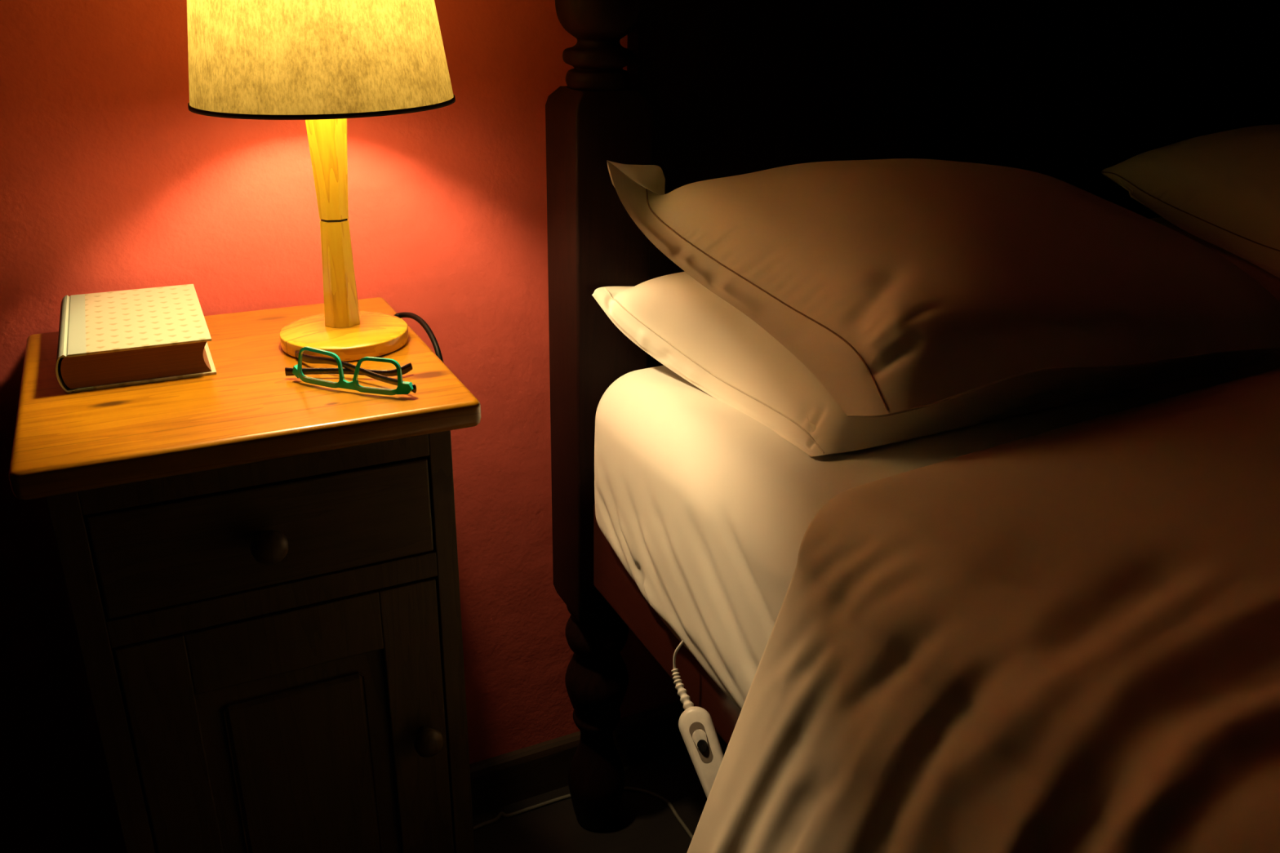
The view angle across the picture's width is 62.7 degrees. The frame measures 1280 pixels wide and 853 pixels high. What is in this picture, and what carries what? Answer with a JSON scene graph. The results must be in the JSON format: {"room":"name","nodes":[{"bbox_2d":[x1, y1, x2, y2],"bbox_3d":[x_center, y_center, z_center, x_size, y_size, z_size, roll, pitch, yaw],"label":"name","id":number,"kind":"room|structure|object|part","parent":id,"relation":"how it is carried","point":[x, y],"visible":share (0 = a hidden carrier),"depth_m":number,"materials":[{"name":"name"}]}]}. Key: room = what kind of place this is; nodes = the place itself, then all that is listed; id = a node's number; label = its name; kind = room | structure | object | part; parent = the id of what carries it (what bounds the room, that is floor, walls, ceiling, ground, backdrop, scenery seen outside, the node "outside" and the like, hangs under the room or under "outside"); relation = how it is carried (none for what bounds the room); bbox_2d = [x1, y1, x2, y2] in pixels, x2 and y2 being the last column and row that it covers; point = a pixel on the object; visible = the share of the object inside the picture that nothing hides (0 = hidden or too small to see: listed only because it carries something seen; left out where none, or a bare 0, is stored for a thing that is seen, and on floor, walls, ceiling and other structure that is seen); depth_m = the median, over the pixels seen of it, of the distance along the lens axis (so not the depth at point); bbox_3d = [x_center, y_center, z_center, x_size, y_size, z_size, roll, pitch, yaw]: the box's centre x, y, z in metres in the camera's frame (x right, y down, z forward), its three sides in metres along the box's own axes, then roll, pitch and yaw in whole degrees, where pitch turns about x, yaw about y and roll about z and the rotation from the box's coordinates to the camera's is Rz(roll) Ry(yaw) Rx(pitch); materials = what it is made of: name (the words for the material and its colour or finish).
{"room":"bedroom","nodes":[
{"label":"bedroom","id":0,"kind":"room"},
{"bbox_2d":[0,0,680,852],"bbox_3d":[-0.255,-0.529,1.290,4.200,2.550,0.120,-10,25,-24],"label":"wall","id":1,"kind":"structure","parent":0,"point":[109,181],"depth_m":1.29,"materials":[{"name":"paint"}]},
{"bbox_2d":[469,701,719,816],"bbox_3d":[-0.246,0.580,1.696,4.200,0.092,0.016,-10,25,-24],"label":"baseboard","id":2,"kind":"structure","parent":1,"relation":"attached to","point":[507,779],"depth_m":1.73,"materials":[{"name":"brown wood"}]},
{"bbox_2d":[472,737,727,852],"bbox_3d":[0.327,1.113,0.654,4.200,0.050,2.618,-10,25,-24],"label":"floor","id":3,"kind":"structure","parent":0,"point":[643,823],"depth_m":1.69,"materials":[{"name":"brown wood"}]},
{"bbox_2d":[8,297,480,852],"bbox_3d":[-0.417,0.343,1.240,0.392,0.880,0.394,-10,25,-24],"label":"nightstand","id":4,"kind":"object","parent":3,"relation":"on","point":[259,563],"visible":0.96,"depth_m":1.01,"materials":[{"name":"brown wood"}]},
{"bbox_2d":[55,284,216,392],"bbox_3d":[-0.529,-0.098,1.097,0.140,0.038,0.217,-10,25,-24],"label":"book","id":5,"kind":"object","parent":4,"relation":"on","point":[135,336],"visible":1,"depth_m":1.03,"materials":[{"name":"paper"}]},
{"bbox_3d":[-0.352,0.410,1.119,0.347,0.853,0.025,-10,25,-24],"label":"frame","id":6,"kind":"part","parent":4,"relation":"part of","materials":[{"name":"brown wood"}]},
{"bbox_3d":[-0.343,0.098,0.982,0.296,0.102,0.019,-10,25,-24],"label":"drawer","id":7,"kind":"part","parent":4,"relation":"part of","materials":[{"name":"brown wood"}]},
{"bbox_3d":[-0.339,0.108,0.958,0.033,0.033,0.031,-10,25,-24],"label":"knob","id":8,"kind":"part","parent":4,"relation":"part of","materials":[{"name":"brown wood"}]},
{"bbox_3d":[-0.350,0.454,1.134,0.296,0.606,0.019,-10,25,-24],"label":"door","id":9,"kind":"part","parent":4,"relation":"part of","materials":[{"name":"brown wood"}]},
{"bbox_3d":[-0.350,0.454,1.134,0.188,0.490,0.014,-10,25,-24],"label":"door panel","id":10,"kind":"part","parent":4,"relation":"part of","materials":[{"name":"brown wood"}]},
{"bbox_2d":[186,0,455,362],"bbox_3d":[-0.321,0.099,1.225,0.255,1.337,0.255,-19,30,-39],"label":"table lamp","id":11,"kind":"object","parent":4,"relation":"on","point":[324,64],"visible":0.83,"depth_m":0.94,"materials":[{"name":"brown wood"}]},
{"bbox_3d":[-0.311,-0.417,1.005,0.252,0.209,0.252,-10,25,-24],"label":"lamp shade","id":12,"kind":"part","parent":11,"relation":"part of","materials":[{"name":"fabric"}]},
{"bbox_3d":[-0.313,-0.324,1.044,0.255,0.010,0.255,-10,25,-24],"label":"shade trim","id":13,"kind":"part","parent":11,"relation":"part of","materials":[{"name":"black fabric"}]},
{"bbox_3d":[-0.314,-0.275,1.065,0.043,0.126,0.043,-4,24,-12],"label":"stem","id":14,"kind":"part","parent":11,"relation":"part of","materials":[{"name":"brown wood"}]},
{"bbox_3d":[-0.320,-0.163,1.111,0.036,0.111,0.036,-4,24,-12],"label":"stem","id":15,"kind":"part","parent":11,"relation":"part of","materials":[{"name":"brown wood"}]},
{"bbox_3d":[-0.280,0.279,1.370,0.038,0.893,0.222,-10,25,-24],"label":"cord","id":16,"kind":"part","parent":11,"relation":"part of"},
{"bbox_2d":[284,346,416,395],"bbox_3d":[-0.285,-0.065,1.030,0.167,0.034,0.067,8,24,15],"label":"eyeglasses","id":17,"kind":"object","parent":4,"relation":"on","point":[371,375],"visible":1,"depth_m":1.00,"materials":[{"name":"green plastic"}]},
{"bbox_3d":[-0.226,0.334,1.117,0.031,0.031,0.031,-10,25,-24],"label":"knob","id":18,"kind":"part","parent":4,"relation":"part of","materials":[{"name":"brown wood"}]},
{"bbox_2d":[473,786,693,839],"bbox_3d":[0.011,0.660,1.626,0.607,0.010,0.250,11,25,21],"label":"cord","id":19,"kind":"object","parent":3,"relation":"on","point":[497,818],"visible":0.72,"depth_m":1.71,"materials":[{"name":"plastic"}]},
{"bbox_2d":[545,0,1279,831],"bbox_3d":[1.043,0.207,0.886,1.564,1.460,2.117,-10,25,-24],"label":"frame","id":20,"kind":"object","parent":3,"relation":"on","point":[1069,91],"visible":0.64,"depth_m":1.41,"materials":[{"name":"brown wood"}]},
{"bbox_3d":[-0.056,-0.072,1.397,0.100,0.723,0.100,-10,25,-24],"label":"corner post","id":21,"kind":"part","parent":20,"relation":"part of","materials":[{"name":"brown wood"}]},
{"bbox_3d":[0.372,0.506,0.650,0.026,0.130,1.927,-10,25,-24],"label":"rail","id":22,"kind":"part","parent":20,"relation":"part of","materials":[{"name":"brown wood"}]},
{"bbox_2d":[594,348,1279,710],"bbox_3d":[1.021,0.273,0.898,1.520,0.292,1.912,-10,25,-24],"label":"mattress","id":23,"kind":"object","parent":20,"relation":"on","point":[707,508],"visible":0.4,"depth_m":1.12,"materials":[{"name":"fabric"}]},
{"bbox_2d":[671,640,724,799],"bbox_3d":[0.070,0.322,1.148,0.051,0.165,0.146,-4,24,-11],"label":"controller","id":24,"kind":"object","parent":23,"relation":"hanging from","point":[695,724],"visible":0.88,"depth_m":1.15,"materials":[{"name":"white plastic"}]},
{"bbox_3d":[0.060,0.247,1.189,0.046,0.060,0.007,-5,24,-15],"label":"cord","id":25,"kind":"part","parent":24,"relation":"part of","materials":[{"name":"white plastic"}]},
{"bbox_3d":[0.076,0.366,1.143,0.037,0.088,0.103,-10,25,-24],"label":"casing","id":26,"kind":"part","parent":24,"relation":"part of","materials":[{"name":"white plastic"}]},
{"bbox_2d":[591,271,1262,457],"bbox_3d":[0.379,-0.140,1.313,0.808,0.134,0.408,-10,25,-24],"label":"pillow","id":27,"kind":"object","parent":23,"relation":"on","point":[689,329],"visible":0.46,"depth_m":1.17,"materials":[{"name":"fabric"}]},
{"bbox_2d":[606,158,1279,417],"bbox_3d":[0.413,-0.212,1.271,0.820,0.202,0.481,-10,25,-24],"label":"pillow","id":28,"kind":"object","parent":27,"relation":"on","point":[902,285],"visible":1,"depth_m":1.14,"materials":[{"name":"fabric"}]},
{"bbox_2d":[687,367,1279,852],"bbox_3d":[0.915,0.492,0.824,1.758,0.731,1.305,-10,25,-24],"label":"duvet","id":29,"kind":"object","parent":23,"relation":"on","point":[1066,639],"visible":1,"depth_m":0.78,"materials":[{"name":"fabric"}]},
{"bbox_2d":[1150,217,1279,352],"bbox_3d":[1.017,-0.253,1.606,0.694,0.135,0.406,-10,25,-24],"label":"pillow","id":30,"kind":"object","parent":23,"relation":"on","point":[1269,282],"visible":0.05,"depth_m":1.43,"materials":[{"name":"fabric"}]},
{"bbox_2d":[1101,124,1279,278],"bbox_3d":[1.061,-0.338,1.569,0.654,0.199,0.458,-12,26,-27],"label":"pillow","id":31,"kind":"object","parent":30,"relation":"on","point":[1222,188],"visible":1,"depth_m":1.49,"materials":[{"name":"fabric"}]},
{"bbox_3d":[0.602,-0.370,1.621,1.370,0.930,0.030,-10,25,-24],"label":"headboard panel","id":32,"kind":"part","parent":20,"relation":"part of","materials":[{"name":"brown wood"}]}
]}

